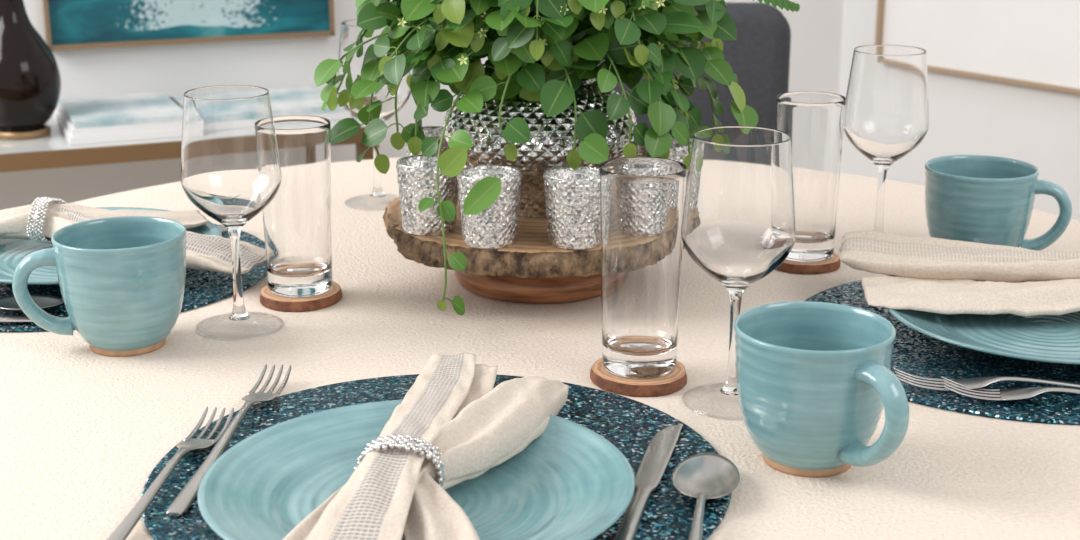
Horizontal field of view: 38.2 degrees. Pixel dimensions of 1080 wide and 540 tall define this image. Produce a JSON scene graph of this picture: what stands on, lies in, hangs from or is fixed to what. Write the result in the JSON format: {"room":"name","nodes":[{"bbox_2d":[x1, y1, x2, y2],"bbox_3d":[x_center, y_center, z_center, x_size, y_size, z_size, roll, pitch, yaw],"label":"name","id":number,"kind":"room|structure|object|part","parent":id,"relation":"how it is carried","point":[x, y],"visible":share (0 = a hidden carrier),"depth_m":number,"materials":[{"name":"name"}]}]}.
{"room":"dining room","nodes":[
{"label":"dining room","id":0,"kind":"room"},
{"bbox_2d":[0,0,842,209],"bbox_3d":[-1.323,-0.849,2.472,4.224,2.600,0.100,-7,18,-21],"label":"wall","id":1,"kind":"structure","parent":0,"point":[816,28],"depth_m":2.87,"materials":[{"name":"paint"}]},
{"bbox_2d":[42,0,334,50],"bbox_3d":[-0.625,-0.719,2.735,0.514,0.638,0.029,-7,18,-21],"label":"framed painting","id":2,"kind":"object","parent":1,"relation":"attached to","point":[68,24],"visible":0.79,"depth_m":2.80,"materials":[{"name":"brown metal"}]},
{"bbox_2d":[838,0,1079,220],"bbox_3d":[1.668,-0.714,2.012,0.100,2.600,3.200,-12,20,-36],"label":"wall","id":3,"kind":"structure","parent":0,"point":[1039,127],"depth_m":3.10,"materials":[{"name":"paint"}]},
{"bbox_2d":[875,0,1079,93],"bbox_3d":[1.081,-0.741,2.686,0.027,0.914,1.214,-12,20,-36],"label":"framed picture","id":4,"kind":"object","parent":3,"relation":"attached to","point":[1033,43],"visible":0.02,"depth_m":3.04,"materials":[{"name":"beige wood"}]},
{"bbox_3d":[-0.250,0.830,1.547,7.500,0.100,7.500,0,16,0],"label":"floor","id":5,"kind":"structure","parent":0,"visible":0},
{"bbox_2d":[0,106,372,171],"bbox_3d":[-0.955,0.107,2.636,1.336,0.673,0.348,-7,18,-21],"label":"console table","id":6,"kind":"object","parent":5,"relation":"on","point":[54,150],"visible":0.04,"depth_m":2.48,"materials":[{"name":"white wood"}]},
{"bbox_2d":[0,0,60,139],"bbox_3d":[-0.856,-0.381,2.528,0.140,0.329,0.140,0,16,0],"label":"ceramic vase","id":7,"kind":"object","parent":6,"relation":"on","point":[30,78],"visible":1,"depth_m":2.50,"materials":[{"name":"black ceramic"}]},
{"bbox_2d":[53,91,182,144],"bbox_3d":[-0.705,-0.260,2.639,0.203,0.034,0.260,-7,18,-21],"label":"magazine stack","id":8,"kind":"object","parent":6,"relation":"on","point":[150,115],"visible":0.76,"depth_m":2.55,"materials":[{"name":"white paper"}]},
{"bbox_2d":[170,87,350,120],"bbox_3d":[-0.501,-0.285,2.741,0.280,0.024,0.220,-8,18,-24],"label":"magazine stack","id":9,"kind":"object","parent":6,"relation":"on","point":[307,101],"visible":0.21,"depth_m":2.71,"materials":[{"name":"white paper"}]},
{"bbox_2d":[597,2,790,154],"bbox_3d":[0.139,0.131,2.106,0.440,0.928,0.466,1,16,3],"label":"dining chair","id":10,"kind":"object","parent":5,"relation":"on","point":[759,57],"visible":0.11,"depth_m":2.14,"materials":[{"name":"grey fabric"}]},
{"bbox_3d":[0.000,0.398,1.519,1.344,0.746,1.344,0,16,0],"label":"dining table","id":11,"kind":"object","parent":5,"relation":"on","visible":0},
{"bbox_2d":[0,155,1079,539],"bbox_3d":[-0.002,0.134,1.432,1.444,0.200,1.436,0,16,0],"label":"tablecloth","id":12,"kind":"object","parent":11,"relation":"on","point":[83,432],"visible":0.3,"depth_m":1.22,"materials":[{"name":"fabric"}]},
{"bbox_2d":[12,216,186,356],"bbox_3d":[-0.355,0.018,1.297,0.108,0.098,0.129,13,21,38],"label":"coffee mug","id":13,"kind":"object","parent":12,"relation":"on","point":[122,280],"visible":1,"depth_m":1.27,"materials":[{"name":"teal ceramic"}]},
{"bbox_2d":[0,224,266,331],"bbox_3d":[-0.460,-0.003,1.537,0.393,0.003,0.393,0,16,0],"label":"placemat","id":14,"kind":"object","parent":12,"relation":"on","point":[203,287],"visible":0.18,"depth_m":1.46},
{"bbox_2d":[0,315,32,321],"bbox_3d":[-0.550,0.042,1.367,0.221,0.006,0.019,0,16,1],"label":"knife","id":15,"kind":"object","parent":14,"relation":"on","point":[3,318],"depth_m":1.36,"materials":[{"name":"silver metal"}]},
{"bbox_2d":[0,294,62,313],"bbox_3d":[-0.522,0.030,1.395,0.195,0.014,0.042,1,16,3],"label":"spoon","id":16,"kind":"object","parent":14,"relation":"on","point":[8,303],"visible":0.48,"depth_m":1.40,"materials":[{"name":"silver metal"}]},
{"bbox_2d":[0,207,221,285],"bbox_3d":[-0.452,-0.016,1.533,0.274,0.025,0.274,0,16,0],"label":"dinner plate","id":17,"kind":"object","parent":14,"relation":"on","point":[12,251],"visible":0.12,"depth_m":1.55,"materials":[{"name":"teal ceramic"}]},
{"bbox_3d":[-0.452,-0.016,1.533,0.274,0.025,0.274,0,16,0],"label":"plate","id":18,"kind":"part","parent":17,"relation":"part of","materials":[{"name":"teal ceramic"}]},
{"bbox_2d":[0,204,265,273],"bbox_3d":[-0.460,-0.037,1.529,0.405,0.039,0.191,0,16,0],"label":"napkin","id":19,"kind":"object","parent":17,"relation":"on","point":[207,252],"visible":0.54,"depth_m":1.54,"materials":[{"name":"fabric"}]},
{"bbox_2d":[26,197,67,243],"bbox_3d":[-0.492,-0.050,1.561,0.031,0.046,0.057,0,16,0],"label":"napkin ring","id":20,"kind":"object","parent":19,"relation":"on","point":[39,205],"depth_m":1.54,"materials":[{"name":"silver metal"}]},
{"bbox_2d":[217,226,227,231],"bbox_3d":[-0.432,-0.048,1.662,0.235,0.012,0.025,1,16,4],"label":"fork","id":21,"kind":"object","parent":14,"relation":"on","point":[222,228],"depth_m":1.66,"materials":[{"name":"silver metal"}]},
{"bbox_2d":[181,85,283,339],"bbox_3d":[-0.262,-0.050,1.335,0.084,0.207,0.084,0,16,0],"label":"wine glass","id":22,"kind":"object","parent":12,"relation":"on","point":[231,168],"visible":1,"depth_m":1.29,"materials":[{"name":"clear glass"}]},
{"bbox_2d":[259,281,341,311],"bbox_3d":[-0.221,0.022,1.438,0.075,0.010,0.076,0,16,0],"label":"coaster","id":23,"kind":"object","parent":12,"relation":"on","point":[268,299],"visible":0.72,"depth_m":1.41,"materials":[{"name":"brown wood"}]},
{"bbox_2d":[262,115,331,296],"bbox_3d":[-0.221,-0.057,1.415,0.066,0.156,0.066,0,16,0],"label":"glass","id":24,"kind":"object","parent":23,"relation":"on","point":[297,222],"visible":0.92,"depth_m":1.39,"materials":[{"name":"clear glass"}]},
{"bbox_2d":[337,19,410,209],"bbox_3d":[-0.186,-0.177,1.767,0.084,0.207,0.084,0,16,0],"label":"wine glass","id":25,"kind":"object","parent":12,"relation":"on","point":[349,31],"visible":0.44,"depth_m":1.73,"materials":[{"name":"clear glass"}]},
{"bbox_2d":[141,374,731,539],"bbox_3d":[-0.068,0.139,1.056,0.393,0.003,0.393,0,16,0],"label":"placemat","id":26,"kind":"object","parent":12,"relation":"on","point":[630,425],"visible":0.34,"depth_m":1.11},
{"bbox_2d":[107,407,233,539],"bbox_3d":[-0.249,0.140,1.024,0.025,0.012,0.248,2,17,7],"label":"fork","id":27,"kind":"object","parent":26,"relation":"on","point":[190,443],"depth_m":1.04,"materials":[{"name":"silver metal"}]},
{"bbox_2d":[166,364,290,515],"bbox_3d":[-0.219,0.115,1.109,0.025,0.012,0.255,2,16,6],"label":"fork","id":28,"kind":"object","parent":26,"relation":"on","point":[185,498],"depth_m":1.09,"materials":[{"name":"silver metal"}]},
{"bbox_2d":[197,400,634,539],"bbox_3d":[-0.077,0.143,0.992,0.274,0.025,0.274,0,16,0],"label":"plate","id":29,"kind":"object","parent":26,"relation":"on","point":[570,482],"visible":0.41,"depth_m":1.01,"materials":[{"name":"teal ceramic"}]},
{"bbox_3d":[-0.077,0.143,0.992,0.274,0.025,0.274,0,16,0],"label":"plate","id":30,"kind":"part","parent":29,"relation":"part of","materials":[{"name":"teal ceramic"}]},
{"bbox_2d":[283,353,568,539],"bbox_3d":[-0.056,0.122,0.997,0.145,0.044,0.356,4,17,15],"label":"napkin","id":31,"kind":"object","parent":29,"relation":"on","point":[453,404],"visible":0.95,"depth_m":0.99,"materials":[{"name":"fabric"}]},
{"bbox_2d":[354,434,444,486],"bbox_3d":[-0.087,0.126,0.970,0.057,0.048,0.028,0,16,0],"label":"napkin ring","id":32,"kind":"object","parent":31,"relation":"on","point":[408,443],"depth_m":0.96,"materials":[{"name":"silver metal"}]},
{"bbox_2d":[613,424,682,539],"bbox_3d":[0.066,0.145,1.015,0.019,0.006,0.253,4,17,13],"label":"knife","id":33,"kind":"object","parent":26,"relation":"on","point":[655,460],"depth_m":1.04,"materials":[{"name":"silver metal"}]},
{"bbox_2d":[672,453,739,539],"bbox_3d":[0.098,0.156,0.966,0.044,0.014,0.208,3,17,10],"label":"spoon","id":34,"kind":"object","parent":26,"relation":"on","point":[702,476],"visible":1,"depth_m":1.03,"materials":[{"name":"silver metal"}]},
{"bbox_2d":[383,195,684,302],"bbox_3d":[-0.001,-0.023,1.486,0.298,0.071,0.296,0,16,0],"label":"cake stand","id":35,"kind":"object","parent":12,"relation":"on","point":[530,270],"visible":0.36,"depth_m":1.38,"materials":[{"name":"brown wood"}]},
{"bbox_2d":[396,154,457,234],"bbox_3d":[-0.100,-0.067,1.398,0.056,0.063,0.056,-6,17,-19],"label":"candle holder","id":36,"kind":"object","parent":35,"relation":"on","point":[416,175],"visible":0.8,"depth_m":1.38,"materials":[{"name":"silver metal"}]},
{"bbox_2d":[405,126,458,187],"bbox_3d":[-0.104,-0.105,1.525,0.056,0.063,0.056,-1,16,-5],"label":"candle holder","id":37,"kind":"object","parent":35,"relation":"on","point":[435,132],"visible":0.07,"depth_m":1.54,"materials":[{"name":"silver metal"}]},
{"bbox_2d":[457,165,521,248],"bbox_3d":[-0.044,-0.055,1.356,0.056,0.063,0.056,16,23,43],"label":"candle holder","id":38,"kind":"object","parent":35,"relation":"on","point":[496,226],"visible":0.94,"depth_m":1.34,"materials":[{"name":"silver metal"}]},
{"bbox_2d":[314,0,799,314],"bbox_3d":[0.022,-0.193,1.490,0.474,0.365,0.348,-8,18,-25],"label":"plant","id":39,"kind":"object","parent":35,"relation":"on","point":[540,101],"visible":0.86,"depth_m":1.37,"materials":[{"name":"green plant"}]},
{"bbox_2d":[543,165,600,248],"bbox_3d":[0.031,-0.054,1.354,0.056,0.063,0.057,-13,21,-37],"label":"candle holder","id":40,"kind":"object","parent":35,"relation":"on","point":[572,196],"visible":0.83,"depth_m":1.33,"materials":[{"name":"silver metal"}]},
{"bbox_2d":[616,155,670,159],"bbox_3d":[0.091,-0.066,1.394,0.056,0.063,0.056,11,20,32],"label":"candle holder","id":41,"kind":"object","parent":35,"relation":"on","point":[636,155],"visible":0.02,"depth_m":1.41,"materials":[{"name":"silver metal"}]},
{"bbox_2d":[637,136,692,183],"bbox_3d":[0.120,-0.091,1.480,0.056,0.063,0.056,-5,17,-18],"label":"candle holder","id":42,"kind":"object","parent":35,"relation":"on","point":[678,152],"visible":0.12,"depth_m":1.45,"materials":[{"name":"silver metal"}]},
{"bbox_2d":[590,358,686,396],"bbox_3d":[0.078,0.082,1.236,0.076,0.010,0.078,0,16,0],"label":"coaster","id":43,"kind":"object","parent":12,"relation":"on","point":[675,380],"visible":0.68,"depth_m":1.21,"materials":[{"name":"brown wood"}]},
{"bbox_2d":[599,157,686,378],"bbox_3d":[0.079,-0.001,1.212,0.066,0.163,0.066,0,16,0],"label":"glass","id":44,"kind":"object","parent":43,"relation":"on","point":[642,199],"visible":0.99,"depth_m":1.19,"materials":[{"name":"clear glass"}]},
{"bbox_2d":[681,126,795,418],"bbox_3d":[0.147,0.001,1.162,0.084,0.207,0.084,0,16,0],"label":"wine glass","id":45,"kind":"object","parent":12,"relation":"on","point":[738,226],"visible":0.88,"depth_m":1.12,"materials":[{"name":"clear glass"}]},
{"bbox_2d":[775,253,840,273],"bbox_3d":[0.262,-0.010,1.550,0.072,0.010,0.071,0,16,0],"label":"coaster","id":46,"kind":"object","parent":12,"relation":"on","point":[832,264],"visible":0.41,"depth_m":1.52,"materials":[{"name":"brown wood"}]},
{"bbox_2d":[776,91,845,261],"bbox_3d":[0.262,-0.091,1.525,0.066,0.158,0.066,0,16,0],"label":"glass","id":47,"kind":"object","parent":46,"relation":"on","point":[814,121],"visible":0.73,"depth_m":1.50,"materials":[{"name":"clear glass"}]},
{"bbox_2d":[734,301,908,476],"bbox_3d":[0.196,0.086,1.067,0.129,0.098,0.108,7,18,23],"label":"coffee mug","id":48,"kind":"object","parent":12,"relation":"on","point":[815,381],"visible":1,"depth_m":1.03,"materials":[{"name":"teal ceramic"}]},
{"bbox_2d":[840,45,928,250],"bbox_3d":[0.345,-0.118,1.567,0.084,0.207,0.084,0,16,0],"label":"wine glass","id":49,"kind":"object","parent":12,"relation":"on","point":[887,110],"visible":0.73,"depth_m":1.52,"materials":[{"name":"clear glass"}]},
{"bbox_2d":[805,275,1079,424],"bbox_3d":[0.410,0.057,1.332,0.393,0.003,0.393,0,16,0],"label":"placemat","id":50,"kind":"object","parent":12,"relation":"on","point":[916,353],"visible":0.23,"depth_m":1.25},
{"bbox_2d":[888,280,1079,364],"bbox_3d":[0.432,0.044,1.328,0.274,0.025,0.274,0,16,0],"label":"plate","id":51,"kind":"object","parent":50,"relation":"on","point":[1040,338],"visible":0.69,"depth_m":1.31,"materials":[{"name":"teal ceramic"}]},
{"bbox_2d":[840,230,1079,316],"bbox_3d":[0.434,0.001,1.385,0.333,0.047,0.162,0,16,0],"label":"napkin","id":52,"kind":"object","parent":51,"relation":"on","point":[934,275],"visible":1,"depth_m":1.37,"materials":[{"name":"fabric"}]},
{"bbox_2d":[894,368,1079,390],"bbox_3d":[0.401,0.089,1.196,0.252,0.012,0.025,2,17,8],"label":"fork","id":53,"kind":"object","parent":50,"relation":"on","point":[974,382],"depth_m":1.20,"materials":[{"name":"silver metal"}]},
{"bbox_2d":[942,376,1079,400],"bbox_3d":[0.429,0.097,1.170,0.248,0.012,0.025,4,17,12],"label":"fork","id":54,"kind":"object","parent":50,"relation":"on","point":[991,394],"depth_m":1.18,"materials":[{"name":"silver metal"}]},
{"bbox_2d":[925,155,1071,250],"bbox_3d":[0.443,-0.055,1.546,0.129,0.098,0.108,-5,17,-17],"label":"coffee mug","id":55,"kind":"object","parent":12,"relation":"on","point":[984,199],"visible":0.73,"depth_m":1.51,"materials":[{"name":"teal ceramic"}]}
]}

